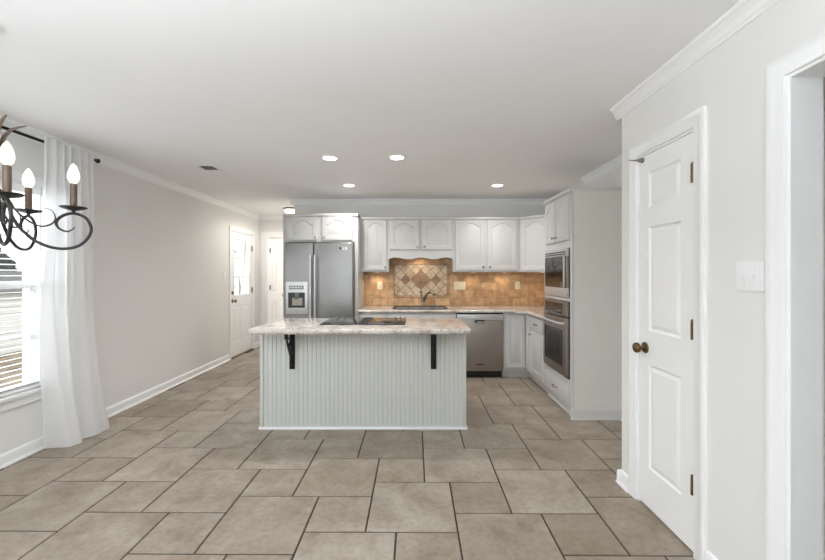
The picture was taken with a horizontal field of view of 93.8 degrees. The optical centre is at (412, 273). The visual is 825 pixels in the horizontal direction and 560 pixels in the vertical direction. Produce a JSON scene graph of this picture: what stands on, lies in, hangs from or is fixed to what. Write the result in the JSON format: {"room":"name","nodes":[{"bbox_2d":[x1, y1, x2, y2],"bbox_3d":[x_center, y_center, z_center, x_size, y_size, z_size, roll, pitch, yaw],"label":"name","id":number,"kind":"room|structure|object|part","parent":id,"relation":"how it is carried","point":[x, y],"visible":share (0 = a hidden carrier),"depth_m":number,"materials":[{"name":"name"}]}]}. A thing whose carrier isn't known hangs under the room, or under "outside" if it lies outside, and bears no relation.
{"room":"kitchen","nodes":[
{"label":"kitchen","id":0,"kind":"room"},
{"bbox_2d":[0,130,282,453],"bbox_3d":[-2.905,0.135,4.250,0.120,2.410,11.900,0,0,0],"label":"wall","id":1,"kind":"structure","parent":0,"point":[161,254],"depth_m":4.19,"materials":[{"name":"white paint"}]},
{"bbox_2d":[0,168,43,412],"bbox_3d":[-2.880,0.113,2.442,0.170,1.685,1.205,0,0,0],"label":"window","id":2,"kind":"structure","parent":1,"relation":"in","point":[8,402],"depth_m":2.92,"materials":[{"name":"white paint"}]},
{"bbox_3d":[-2.925,-0.272,2.442,0.025,0.753,1.001,0,0,0],"label":"sash","id":3,"kind":"part","parent":2,"relation":"part of","materials":[{"name":"white paint"}]},
{"bbox_3d":[-2.900,0.468,2.442,0.025,0.785,1.001,0,0,0],"label":"sash","id":4,"kind":"part","parent":2,"relation":"part of","materials":[{"name":"white paint"}]},
{"bbox_2d":[0,180,39,397],"bbox_3d":[-2.858,0.104,2.442,0.054,1.500,0.993,0,0,0],"label":"window blind","id":5,"kind":"object","parent":2,"relation":"attached to","point":[16,187],"visible":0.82,"depth_m":2.82,"materials":[{"name":"white plastic"}]},
{"bbox_3d":[-2.858,0.845,2.442,0.046,0.018,0.989,0,0,0],"label":"rail","id":6,"kind":"part","parent":5,"relation":"part of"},
{"bbox_3d":[-2.858,0.126,2.442,0.053,1.448,0.828,0,0,0],"label":"ladder cord","id":7,"kind":"part","parent":5,"relation":"part of","materials":[{"name":"white fabric"}]},
{"bbox_3d":[-2.870,0.907,2.442,0.150,0.095,1.205,0,0,0],"label":"sill","id":8,"kind":"part","parent":2,"relation":"part of","materials":[{"name":"white paint"}]},
{"bbox_2d":[1,125,100,162],"bbox_3d":[-2.789,-0.973,2.382,0.111,0.066,2.019,0,0,0],"label":"curtain rod","id":9,"kind":"object","parent":1,"relation":"attached to","point":[2,127],"visible":0.52,"depth_m":2.76,"materials":[{"name":"black metal"}]},
{"bbox_2d":[39,136,109,448],"bbox_3d":[-2.695,0.159,3.147,0.222,2.343,0.633,0,0,0],"label":"curtain","id":10,"kind":"object","parent":9,"relation":"hanging from","point":[74,410],"visible":0.93,"depth_m":2.99,"materials":[{"name":"white fabric"}]},
{"bbox_2d":[0,116,259,219],"bbox_3d":[-2.820,-1.031,2.723,0.050,0.078,8.845,0,0,0],"label":"trim","id":11,"kind":"structure","parent":1,"relation":"attached to","point":[108,162],"depth_m":3.91,"materials":[{"name":"white paint"}]},
{"bbox_2d":[0,341,259,468],"bbox_3d":[-2.832,1.294,2.723,0.026,0.092,8.845,0,0,0],"label":"baseboard","id":12,"kind":"structure","parent":1,"relation":"attached to","point":[27,449],"depth_m":3.86,"materials":[{"name":"white paint"}]},
{"bbox_2d":[229,225,254,359],"bbox_3d":[-2.893,0.296,6.455,0.133,2.087,0.944,0,0,0],"label":"trim","id":13,"kind":"structure","parent":1,"relation":"attached to","point":[231,228],"depth_m":6.13,"materials":[{"name":"white paint"}]},
{"bbox_2d":[232,231,252,356],"bbox_3d":[-2.846,0.328,6.462,0.114,1.996,0.806,0,0,0],"label":"door","id":14,"kind":"structure","parent":1,"relation":"in","point":[241,303],"depth_m":6.49,"materials":[{"name":"white paint"}]},
{"bbox_2d":[232,348,253,358],"bbox_3d":[-2.895,1.334,6.455,0.140,0.012,0.820,0,0,0],"label":"trim","id":15,"kind":"structure","parent":1,"relation":"attached to","point":[251,348],"depth_m":6.42,"materials":[{"name":"brown wood"}]},
{"bbox_2d":[259,220,282,340],"bbox_3d":[-2.277,0.135,7.200,1.135,2.410,0.110,0,0,0],"label":"wall","id":16,"kind":"structure","parent":0,"point":[264,225],"depth_m":7.15,"materials":[{"name":"white paint"}]},
{"bbox_2d":[261,232,282,324],"bbox_3d":[-2.310,0.282,7.194,0.970,2.115,0.133,0,0,0],"label":"trim","id":17,"kind":"structure","parent":16,"relation":"attached to","point":[265,236],"depth_m":7.13,"materials":[{"name":"white paint"}]},
{"bbox_2d":[270,239,282,321],"bbox_3d":[-2.647,0.337,7.598,0.103,1.983,0.733,0,0,2],"label":"door","id":18,"kind":"structure","parent":16,"relation":"in","point":[276,247],"depth_m":7.56,"materials":[{"name":"white paint"}]},
{"bbox_2d":[0,346,694,559],"bbox_3d":[0.165,1.343,4.250,6.270,0.006,11.900,0,0,0],"label":"floor","id":19,"kind":"structure","parent":0,"point":[188,471],"depth_m":2.43,"materials":[{"name":"tile"}]},
{"bbox_2d":[285,242,354,317],"bbox_3d":[-1.167,0.476,5.138,0.853,1.728,0.804,0,0,0],"label":"refrigerator","id":20,"kind":"object","parent":19,"relation":"on","point":[319,276],"visible":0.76,"depth_m":4.80,"materials":[{"name":"silver metal"}]},
{"bbox_3d":[-1.430,0.347,4.790,0.128,0.095,0.003,0,0,0],"label":"plate","id":21,"kind":"part","parent":20,"relation":"part of","materials":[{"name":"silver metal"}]},
{"bbox_3d":[-1.415,0.426,4.832,0.359,1.628,0.064,0,0,0],"label":"door","id":22,"kind":"part","parent":20,"relation":"part of","materials":[{"name":"silver metal"}]},
{"bbox_3d":[-1.258,0.245,4.768,0.025,0.950,0.066,0,0,0],"label":"handle","id":23,"kind":"part","parent":20,"relation":"part of","materials":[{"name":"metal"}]},
{"bbox_3d":[-1.205,0.245,4.768,0.025,0.950,0.066,0,0,0],"label":"handle","id":24,"kind":"part","parent":20,"relation":"part of","materials":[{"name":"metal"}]},
{"bbox_3d":[-0.985,0.426,4.832,0.488,1.628,0.064,0,0,0],"label":"door","id":25,"kind":"part","parent":20,"relation":"part of","materials":[{"name":"silver metal"}]},
{"bbox_2d":[283,213,363,317],"bbox_3d":[-1.179,0.285,5.238,0.962,2.110,0.674,0,0,0],"label":"surround","id":26,"kind":"object","parent":19,"relation":"on","point":[297,227],"visible":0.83,"depth_m":4.94,"materials":[{"name":"paint"}]},
{"bbox_3d":[-1.650,0.290,5.263,0.020,2.100,0.624,0,0,0],"label":"panel","id":27,"kind":"part","parent":26,"relation":"part of","materials":[{"name":"paint"}]},
{"bbox_3d":[-1.407,-0.578,4.940,0.375,0.305,0.019,0,0,0],"label":"door","id":28,"kind":"part","parent":26,"relation":"part of","materials":[{"name":"paint"}]},
{"bbox_3d":[-1.179,-0.753,5.249,0.962,0.034,0.642,0,0,0],"label":"moulding","id":29,"kind":"part","parent":26,"relation":"part of","materials":[{"name":"paint"}]},
{"bbox_3d":[-0.963,-0.578,4.940,0.390,0.305,0.019,0,0,0],"label":"door","id":30,"kind":"part","parent":26,"relation":"part of","materials":[{"name":"paint"}]},
{"bbox_3d":[-0.721,0.290,5.263,0.045,2.100,0.624,0,0,0],"label":"panel","id":31,"kind":"part","parent":26,"relation":"part of","materials":[{"name":"paint"}]},
{"bbox_2d":[258,334,466,429],"bbox_3d":[-0.425,0.912,3.570,1.794,0.855,0.520,0,0,0],"label":"kitchen island","id":32,"kind":"object","parent":19,"relation":"on","point":[337,381],"visible":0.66,"depth_m":3.32,"materials":[{"name":"paint"}]},
{"bbox_2d":[284,334,294,368],"bbox_3d":[-1.032,0.653,3.235,0.046,0.334,0.172,0,0,0],"label":"bracket","id":33,"kind":"object","parent":32,"relation":"attached to","point":[291,345],"visible":0.86,"depth_m":3.30,"materials":[{"name":"black metal"}]},
{"bbox_3d":[-1.032,0.653,3.311,0.046,0.333,0.020,0,0,0],"label":"wall leg","id":34,"kind":"part","parent":33,"relation":"part of","materials":[{"name":"black metal"}]},
{"bbox_2d":[248,318,471,333],"bbox_3d":[-0.423,0.464,3.458,1.798,0.041,0.805,0,0,0],"label":"island countertop","id":35,"kind":"structure","parent":32,"relation":"on","point":[282,325],"depth_m":3.17,"materials":[{"name":"stone"}]},
{"bbox_2d":[319,317,405,324],"bbox_3d":[-0.432,0.432,3.570,0.740,0.020,0.490,0,0,0],"label":"cooktop","id":36,"kind":"object","parent":35,"relation":"in","point":[366,320],"visible":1,"depth_m":3.51,"materials":[{"name":"black glass"}]},
{"bbox_2d":[358,317,372,323],"bbox_3d":[-0.430,0.431,3.575,0.090,0.007,0.460,0,0,0],"label":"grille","id":37,"kind":"object","parent":36,"relation":"attached to","point":[366,320],"depth_m":3.52,"materials":[{"name":"grey metal"}]},
{"bbox_3d":[-0.425,1.329,3.570,1.794,0.022,0.520,0,0,0],"label":"shoe moulding","id":38,"kind":"part","parent":32,"relation":"part of","materials":[{"name":"white paint"}]},
{"bbox_2d":[431,334,436,368],"bbox_3d":[0.180,0.653,3.235,0.046,0.334,0.172,0,0,0],"label":"bracket","id":39,"kind":"object","parent":32,"relation":"attached to","point":[433,336],"visible":0.88,"depth_m":3.30,"materials":[{"name":"black metal"}]},
{"bbox_2d":[358,313,386,317],"bbox_3d":[-0.510,0.921,5.234,0.368,0.838,0.671,0,0,0],"label":"base cabinet","id":40,"kind":"object","parent":19,"relation":"on","point":[360,315],"visible":0.09,"depth_m":4.93,"materials":[{"name":"paint"}]},
{"bbox_3d":[-0.507,0.589,4.940,0.315,0.133,0.019,0,0,0],"label":"drawer","id":41,"kind":"part","parent":40,"relation":"part of","materials":[{"name":"paint"}]},
{"bbox_2d":[387,313,455,317],"bbox_3d":[0.117,0.921,5.235,0.884,0.838,0.670,0,0,0],"label":"base cabinet","id":42,"kind":"object","parent":19,"relation":"on","point":[389,315],"visible":0.09,"depth_m":4.93,"materials":[{"name":"paint"}]},
{"bbox_3d":[-0.095,0.589,4.940,0.402,0.133,0.019,0,0,0],"label":"false drawer","id":43,"kind":"part","parent":42,"relation":"part of","materials":[{"name":"paint"}]},
{"bbox_3d":[0.331,0.589,4.940,0.397,0.133,0.019,0,0,0],"label":"false drawer","id":44,"kind":"part","parent":42,"relation":"part of","materials":[{"name":"paint"}]},
{"bbox_2d":[456,313,502,376],"bbox_3d":[0.863,0.922,5.221,0.592,0.836,0.618,0,0,0],"label":"dishwasher","id":45,"kind":"object","parent":19,"relation":"on","point":[484,344],"visible":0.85,"depth_m":4.92,"materials":[{"name":"silver metal"}]},
{"bbox_3d":[0.863,0.918,4.942,0.588,0.647,0.040,0,0,0],"label":"door panel","id":46,"kind":"part","parent":45,"relation":"part of","materials":[{"name":"silver metal"}]},
{"bbox_3d":[0.863,1.291,5.020,0.560,0.098,0.040,0,0,0],"label":"kick plate","id":47,"kind":"part","parent":45,"relation":"part of","materials":[{"name":"black plastic"}]},
{"bbox_2d":[501,313,535,381],"bbox_3d":[1.622,0.921,5.168,0.912,0.838,0.805,0,0,0],"label":"base cabinet","id":48,"kind":"object","parent":19,"relation":"on","point":[516,326],"visible":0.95,"depth_m":4.93,"materials":[{"name":"paint"}]},
{"bbox_2d":[358,306,544,318],"bbox_3d":[0.693,0.481,4.920,2.770,0.037,1.316,0,0,0],"label":"countertop","id":49,"kind":"structure","parent":48,"relation":"on","point":[536,311],"depth_m":4.98,"materials":[{"name":"stone"}]},
{"bbox_2d":[392,306,447,308],"bbox_3d":[0.098,0.563,5.225,0.725,0.218,0.430,0,0,0],"label":"sink","id":50,"kind":"object","parent":49,"relation":"in","point":[445,307],"visible":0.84,"depth_m":5.17,"materials":[{"name":"silver metal"}]},
{"bbox_2d":[420,290,434,305],"bbox_3d":[0.215,0.345,5.413,0.258,0.236,0.063,0,0,41],"label":"kitchen faucet","id":51,"kind":"object","parent":49,"relation":"on","point":[429,292],"visible":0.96,"depth_m":5.45,"materials":[{"name":"silver metal"}]},
{"bbox_3d":[0.224,0.333,5.403,0.036,0.172,0.231,0,0,-43],"label":"spout","id":52,"kind":"part","parent":51,"relation":"part of","materials":[{"name":"silver metal"}]},
{"bbox_3d":[1.319,0.865,4.940,0.245,0.680,0.019,0,0,0],"label":"door","id":53,"kind":"part","parent":48,"relation":"part of","materials":[{"name":"paint"}]},
{"bbox_3d":[1.453,0.865,4.851,0.019,0.680,0.155,0,0,0],"label":"door","id":54,"kind":"part","parent":48,"relation":"part of","materials":[{"name":"paint"}]},
{"bbox_2d":[528,316,548,392],"bbox_3d":[1.748,0.921,4.513,0.671,0.838,0.500,0,0,0],"label":"base cabinet","id":55,"kind":"object","parent":19,"relation":"on","point":[537,366],"visible":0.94,"depth_m":4.49,"materials":[{"name":"paint"}]},
{"bbox_3d":[1.453,0.599,4.516,0.019,0.147,0.449,0,0,0],"label":"drawer","id":56,"kind":"part","parent":55,"relation":"part of","materials":[{"name":"paint"}]},
{"bbox_3d":[1.453,0.953,4.516,0.019,0.505,0.449,0,0,0],"label":"door","id":57,"kind":"part","parent":55,"relation":"part of","materials":[{"name":"paint"}]},
{"bbox_2d":[544,187,621,419],"bbox_3d":[1.672,0.273,3.891,0.512,2.135,0.734,0,0,0],"label":"tall cabinet","id":58,"kind":"object","parent":19,"relation":"on","point":[587,221],"visible":0.96,"depth_m":3.55,"materials":[{"name":"paint"}]},
{"bbox_3d":[1.457,-0.525,4.074,0.019,0.420,0.299,0,0,0],"label":"door","id":59,"kind":"part","parent":58,"relation":"part of","materials":[{"name":"paint"}]},
{"bbox_2d":[540,298,569,378],"bbox_3d":[1.619,0.626,3.913,0.496,0.717,0.623,0,0,0],"label":"wall oven","id":60,"kind":"object","parent":58,"relation":"in","point":[556,316],"visible":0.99,"depth_m":3.81,"materials":[{"name":"silver metal"}]},
{"bbox_3d":[1.403,0.472,3.921,0.066,0.024,0.585,0,0,0],"label":"handle","id":61,"kind":"part","parent":60,"relation":"part of","materials":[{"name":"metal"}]},
{"bbox_3d":[1.431,0.713,3.926,0.004,0.345,0.485,0,0,0],"label":"door glass","id":62,"kind":"part","parent":60,"relation":"part of","materials":[{"name":"black glass"}]},
{"bbox_3d":[1.451,0.695,3.918,0.038,0.546,0.611,0,0,0],"label":"door panel","id":63,"kind":"part","parent":60,"relation":"part of","materials":[{"name":"silver metal"}]},
{"bbox_3d":[1.454,0.340,3.918,0.033,0.144,0.611,0,0,0],"label":"control panel","id":64,"kind":"part","parent":60,"relation":"part of","materials":[{"name":"silver metal"}]},
{"bbox_2d":[544,248,569,297],"bbox_3d":[1.654,-0.006,3.913,0.426,0.468,0.623,0,0,0],"label":"microwave","id":65,"kind":"object","parent":58,"relation":"in","point":[556,262],"visible":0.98,"depth_m":3.84,"materials":[{"name":"silver metal"}]},
{"bbox_3d":[1.456,-0.015,3.954,0.023,0.300,0.500,0,0,0],"label":"door glass","id":66,"kind":"part","parent":65,"relation":"part of","materials":[{"name":"black glass"}]},
{"bbox_3d":[1.456,0.181,3.917,0.025,0.088,0.613,0,0,0],"label":"rail","id":67,"kind":"part","parent":65,"relation":"part of","materials":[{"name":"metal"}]},
{"bbox_3d":[1.458,-0.015,3.655,0.019,0.300,0.032,0,0,0],"label":"control panel","id":68,"kind":"part","parent":65,"relation":"part of","materials":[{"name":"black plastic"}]},
{"bbox_3d":[1.458,-0.015,3.625,0.021,0.305,0.028,0,0,0],"label":"trim","id":69,"kind":"part","parent":65,"relation":"part of","materials":[{"name":"silver metal"}]},
{"bbox_3d":[1.457,1.137,3.912,0.019,0.175,0.623,0,0,0],"label":"drawer","id":70,"kind":"part","parent":58,"relation":"part of","materials":[{"name":"paint"}]},
{"bbox_3d":[1.457,-0.525,3.746,0.019,0.420,0.296,0,0,0],"label":"door","id":71,"kind":"part","parent":58,"relation":"part of","materials":[{"name":"paint"}]},
{"bbox_3d":[1.687,-0.777,3.902,0.483,0.035,0.712,0,0,0],"label":"moulding","id":72,"kind":"part","parent":58,"relation":"part of","materials":[{"name":"paint"}]},
{"bbox_3d":[1.692,1.294,3.891,0.473,0.092,0.734,0,0,0],"label":"moulding","id":73,"kind":"part","parent":58,"relation":"part of","materials":[{"name":"paint"}]},
{"bbox_3d":[1.698,0.285,3.560,0.461,2.110,0.020,0,0,0],"label":"panel","id":74,"kind":"part","parent":58,"relation":"part of","materials":[{"name":"white wood"}]},
{"bbox_2d":[0,0,739,214],"bbox_3d":[0.165,-1.120,4.250,6.270,0.100,11.900,0,0,0],"label":"ceiling","id":75,"kind":"structure","parent":0,"point":[475,95],"depth_m":2.18,"materials":[{"name":"paint"}]},
{"bbox_2d":[0,114,92,250],"bbox_3d":[-1.771,-0.589,1.633,0.603,0.960,0.632,0,0,34],"label":"chandelier","id":76,"kind":"object","parent":75,"relation":"hanging from","point":[7,155],"visible":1,"depth_m":1.75,"materials":[{"name":"metal"}]},
{"bbox_3d":[-1.657,-0.236,1.555,0.326,0.255,0.012,0,0,34],"label":"arm","id":77,"kind":"part","parent":76,"relation":"part of","materials":[{"name":"metal"}]},
{"bbox_3d":[-1.580,-0.469,1.504,0.047,0.097,0.047,0,0,0],"label":"bulb","id":78,"kind":"part","parent":76,"relation":"part of","materials":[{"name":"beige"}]},
{"bbox_3d":[-1.855,-0.236,1.809,0.012,0.255,0.326,0,0,-20],"label":"arm","id":79,"kind":"part","parent":76,"relation":"part of","materials":[{"name":"metal"}]},
{"bbox_3d":[-1.887,-0.469,1.896,0.047,0.097,0.047,0,0,0],"label":"bulb","id":80,"kind":"part","parent":76,"relation":"part of","materials":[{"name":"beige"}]},
{"bbox_3d":[-1.663,-0.236,1.754,0.260,0.255,0.206,0,0,0],"label":"arm","id":81,"kind":"part","parent":76,"relation":"part of","materials":[{"name":"metal"}]},
{"bbox_3d":[-1.591,-0.469,1.811,0.047,0.097,0.047,0,0,0],"label":"bulb","id":82,"kind":"part","parent":76,"relation":"part of","materials":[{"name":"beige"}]},
{"bbox_2d":[194,165,231,175],"bbox_3d":[-2.055,-1.065,3.990,0.190,0.008,0.400,0,0,0],"label":"ceiling vent","id":83,"kind":"object","parent":75,"relation":"in","point":[211,169],"visible":1,"depth_m":3.98,"materials":[{"name":"white plastic"}]},
{"bbox_2d":[283,207,293,212],"bbox_3d":[-1.990,-1.027,6.330,0.250,0.084,0.250,0,0,0],"label":"hall ceiling light","id":84,"kind":"object","parent":75,"relation":"attached to","point":[286,209],"visible":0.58,"depth_m":6.24,"materials":[{"name":"white glass"}]},
{"bbox_2d":[284,209,293,212],"bbox_3d":[-1.990,-1.012,6.330,0.220,0.055,0.220,0,0,0],"label":"diffuser","id":85,"kind":"object","parent":84,"relation":"attached to","point":[286,210],"depth_m":6.25,"materials":[{"name":"beige glass"}]},
{"bbox_2d":[321,155,338,160],"bbox_3d":[-0.760,-1.065,3.557,0.170,0.009,0.170,0,0,0],"label":"recessed light","id":86,"kind":"object","parent":75,"relation":"in","point":[324,157],"visible":1,"depth_m":3.54,"materials":[{"name":"white glass"}]},
{"bbox_2d":[342,183,355,186],"bbox_3d":[-0.767,-1.065,4.660,0.170,0.009,0.170,0,0,0],"label":"recessed light","id":87,"kind":"object","parent":75,"relation":"in","point":[346,184],"visible":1,"depth_m":4.66,"materials":[{"name":"white glass"}]},
{"bbox_2d":[388,154,405,159],"bbox_3d":[-0.142,-1.065,3.540,0.170,0.009,0.170,0,0,0],"label":"recessed light","id":88,"kind":"object","parent":75,"relation":"in","point":[393,156],"visible":1,"depth_m":3.53,"materials":[{"name":"white glass"}]},
{"bbox_2d":[490,183,504,186],"bbox_3d":[1.026,-1.065,4.660,0.170,0.009,0.170,0,0,0],"label":"recessed light","id":89,"kind":"object","parent":75,"relation":"in","point":[497,184],"visible":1,"depth_m":4.66,"materials":[{"name":"white glass"}]},
{"bbox_2d":[294,205,545,216],"bbox_3d":[0.245,0.135,5.635,3.910,2.410,0.110,0,0,0],"label":"wall","id":90,"kind":"structure","parent":0,"point":[362,210],"depth_m":5.58,"materials":[{"name":"white paint"}]},
{"bbox_2d":[361,217,389,272],"bbox_3d":[-0.512,-0.389,5.390,0.371,0.756,0.380,0,0,0],"label":"upper cabinet","id":91,"kind":"object","parent":90,"relation":"attached to","point":[374,230],"visible":0.95,"depth_m":5.23,"materials":[{"name":"paint"}]},
{"bbox_3d":[-0.512,-0.750,5.404,0.371,0.034,0.352,0,0,0],"label":"moulding","id":92,"kind":"part","parent":91,"relation":"part of","materials":[{"name":"paint"}]},
{"bbox_2d":[290,199,546,204],"bbox_3d":[0.160,-1.031,5.555,3.840,0.078,0.050,0,0,0],"label":"trim","id":93,"kind":"structure","parent":90,"relation":"attached to","point":[292,201],"depth_m":5.55,"materials":[{"name":"white paint"}]},
{"bbox_2d":[388,217,452,258],"bbox_3d":[0.114,-0.481,5.390,0.879,0.572,0.380,0,0,0],"label":"upper cabinet","id":94,"kind":"object","parent":90,"relation":"attached to","point":[409,237],"visible":1,"depth_m":5.23,"materials":[{"name":"paint"}]},
{"bbox_3d":[-0.104,-0.527,5.240,0.400,0.405,0.019,0,0,0],"label":"door","id":95,"kind":"part","parent":94,"relation":"part of","materials":[{"name":"paint"}]},
{"bbox_3d":[0.114,-0.750,5.404,0.879,0.034,0.352,0,0,0],"label":"moulding","id":96,"kind":"part","parent":94,"relation":"part of","materials":[{"name":"paint"}]},
{"bbox_3d":[0.332,-0.527,5.240,0.400,0.405,0.019,0,0,0],"label":"door","id":97,"kind":"part","parent":94,"relation":"part of","materials":[{"name":"paint"}]},
{"bbox_2d":[364,257,545,305],"bbox_3d":[0.691,0.079,4.921,2.776,0.766,1.318,0,0,0],"label":"tile backsplash","id":98,"kind":"structure","parent":90,"relation":"attached to","point":[401,286],"depth_m":5.57,"materials":[{"name":"tile"}]},
{"bbox_2d":[377,282,381,289],"bbox_3d":[-0.470,0.175,5.566,0.070,0.115,0.010,0,0,0],"label":"outlet","id":99,"kind":"object","parent":98,"relation":"attached to","point":[379,284],"visible":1,"depth_m":5.56,"materials":[{"name":"beige plastic"}]},
{"bbox_3d":[0.119,0.095,5.566,0.756,0.446,0.005,0,0,0],"label":"diamond panel","id":100,"kind":"part","parent":98,"relation":"part of","materials":[{"name":"tile"}]},
{"bbox_2d":[454,282,465,289],"bbox_3d":[0.682,0.175,5.562,0.165,0.118,0.018,0,0,0],"label":"light switch","id":101,"kind":"object","parent":98,"relation":"attached to","point":[457,285],"visible":1,"depth_m":5.56,"materials":[{"name":"beige plastic"}]},
{"bbox_2d":[515,281,519,288],"bbox_3d":[1.515,0.170,5.566,0.070,0.115,0.010,0,0,0],"label":"outlet","id":102,"kind":"object","parent":98,"relation":"attached to","point":[517,283],"visible":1,"depth_m":5.56,"materials":[{"name":"beige plastic"}]},
{"bbox_2d":[451,217,519,272],"bbox_3d":[1.007,-0.389,5.390,0.904,0.756,0.380,0,0,0],"label":"upper cabinet","id":103,"kind":"object","parent":90,"relation":"attached to","point":[480,244],"visible":0.95,"depth_m":5.23,"materials":[{"name":"paint"}]},
{"bbox_3d":[0.781,-0.388,5.240,0.403,0.685,0.019,0,0,0],"label":"door","id":104,"kind":"part","parent":103,"relation":"part of","materials":[{"name":"paint"}]},
{"bbox_3d":[1.007,-0.750,5.404,0.904,0.034,0.352,0,0,0],"label":"moulding","id":105,"kind":"part","parent":103,"relation":"part of","materials":[{"name":"paint"}]},
{"bbox_3d":[1.217,-0.388,5.240,0.400,0.685,0.019,0,0,0],"label":"door","id":106,"kind":"part","parent":103,"relation":"part of","materials":[{"name":"paint"}]},
{"bbox_2d":[520,214,545,272],"bbox_3d":[1.763,-0.389,5.251,0.632,0.756,0.656,0,0,0],"label":"upper cabinet","id":107,"kind":"object","parent":90,"relation":"attached to","point":[532,228],"visible":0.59,"depth_m":5.10,"materials":[{"name":"paint"}]},
{"bbox_3d":[1.629,-0.750,5.104,0.446,0.034,0.072,0,0,45],"label":"moulding","id":108,"kind":"part","parent":107,"relation":"part of","materials":[{"name":"paint"}]},
{"bbox_2d":[456,313,502,317],"bbox_3d":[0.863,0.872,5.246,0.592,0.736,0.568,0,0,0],"label":"control panel","id":109,"kind":"object","parent":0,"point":[456,313],"depth_m":4.96,"materials":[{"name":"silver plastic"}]},
{"bbox_2d":[587,166,621,186],"bbox_3d":[2.065,0.135,3.311,0.270,2.410,1.898,0,0,0],"label":"wall","id":110,"kind":"structure","parent":0,"point":[613,178],"depth_m":3.76,"materials":[{"name":"white paint"}]},
{"bbox_2d":[581,155,621,184],"bbox_3d":[1.905,-1.031,3.386,0.050,0.078,1.848,0,0,0],"label":"trim","id":111,"kind":"structure","parent":110,"relation":"attached to","point":[615,163],"depth_m":3.85,"materials":[{"name":"white paint"}]},
{"bbox_2d":[622,0,824,559],"bbox_3d":[1.633,0.135,0.381,0.595,2.410,4.162,0,0,0],"label":"wall","id":112,"kind":"structure","parent":0,"point":[729,80],"depth_m":1.60,"materials":[{"name":"white paint"}]},
{"bbox_2d":[628,132,692,550],"bbox_3d":[1.315,0.326,2.049,0.117,2.004,0.454,0,0,0],"label":"door","id":113,"kind":"structure","parent":112,"relation":"in","point":[665,348],"depth_m":2.03,"materials":[{"name":"white paint"}]},
{"bbox_3d":[1.305,0.425,2.219,0.068,0.064,0.064,0,0,0],"label":"knob","id":114,"kind":"part","parent":113,"relation":"part of","materials":[{"name":"brown metal"}]},
{"bbox_2d":[616,418,717,559],"bbox_3d":[1.625,1.294,2.484,0.552,0.092,2.119,0,0,30],"label":"baseboard","id":115,"kind":"structure","parent":112,"relation":"attached to","point":[622,477],"depth_m":2.40,"materials":[{"name":"white paint"}]},
{"bbox_2d":[628,106,706,559],"bbox_3d":[1.383,0.289,2.056,0.133,2.102,0.612,0,0,0],"label":"trim","id":116,"kind":"structure","parent":112,"relation":"attached to","point":[695,122],"depth_m":1.81,"materials":[{"name":"white paint"}]},
{"bbox_2d":[610,0,779,120],"bbox_3d":[1.607,-1.031,0.406,0.645,0.078,4.212,0,0,0],"label":"trim","id":117,"kind":"structure","parent":112,"relation":"attached to","point":[744,12],"depth_m":1.78,"materials":[{"name":"white paint"}]},
{"bbox_2d":[736,261,764,291],"bbox_3d":[1.326,0.012,1.523,0.018,0.118,0.128,0,0,0],"label":"light switch","id":118,"kind":"object","parent":112,"relation":"attached to","point":[750,276],"visible":1,"depth_m":1.52,"materials":[{"name":"white plastic"}]},
{"bbox_2d":[765,32,824,559],"bbox_3d":[1.383,0.282,0.862,0.133,2.115,1.164,0,0,0],"label":"trim","id":119,"kind":"structure","parent":112,"relation":"attached to","point":[793,81],"depth_m":1.36,"materials":[{"name":"white paint"}]},
{"bbox_2d":[823,77,824,553],"bbox_3d":[2.375,0.135,0.000,1.850,2.410,3.600,0,0,0],"label":"wall","id":120,"kind":"structure","parent":0,"point":[823,77],"depth_m":1.72,"materials":[{"name":"white paint"}]},
{"bbox_3d":[-2.285,0.135,7.945,1.370,2.410,4.510,0,0,0],"label":"wall","id":121,"kind":"structure","parent":0,"visible":0},
{"bbox_2d":[259,215,282,219],"bbox_3d":[-2.277,-1.031,6.362,1.135,0.078,1.565,0,0,0],"label":"trim","id":122,"kind":"structure","parent":121,"relation":"attached to","point":[262,217],"depth_m":7.12,"materials":[{"name":"white paint"}]},
{"label":"outside","id":123,"kind":"structure","parent":0,"visible":0},
{"bbox_2d":[0,350,23,388],"bbox_3d":[-16.490,1.690,10.000,27.020,0.001,40.000,0,0,0],"label":"ground","id":124,"kind":"structure","parent":123,"point":[18,355],"depth_m":6.87,"materials":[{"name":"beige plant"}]},
{"bbox_2d":[0,248,17,269],"bbox_3d":[-12.843,0.259,10.806,2.742,3.216,2.651,0,0,0],"label":"evergreen shrub","id":125,"kind":"object","parent":124,"relation":"on","point":[2,261],"visible":0.21,"depth_m":11.35,"materials":[{"name":"green plant"}]},
{"bbox_2d":[0,271,23,354],"bbox_3d":[-9.600,0.815,8.200,2.300,1.750,3.500,0,0,0],"label":"garden shed","id":126,"kind":"object","parent":124,"relation":"on","point":[12,296],"visible":0.2,"depth_m":8.31,"materials":[{"name":"white"}]},
{"bbox_2d":[244,241,245,279],"bbox_3d":[-5.767,-1.809,13.541,2.459,7.005,2.293,0,0,0],"label":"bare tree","id":127,"kind":"object","parent":124,"relation":"on","point":[244,241],"visible":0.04,"depth_m":13.55,"materials":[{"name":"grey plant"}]}
]}

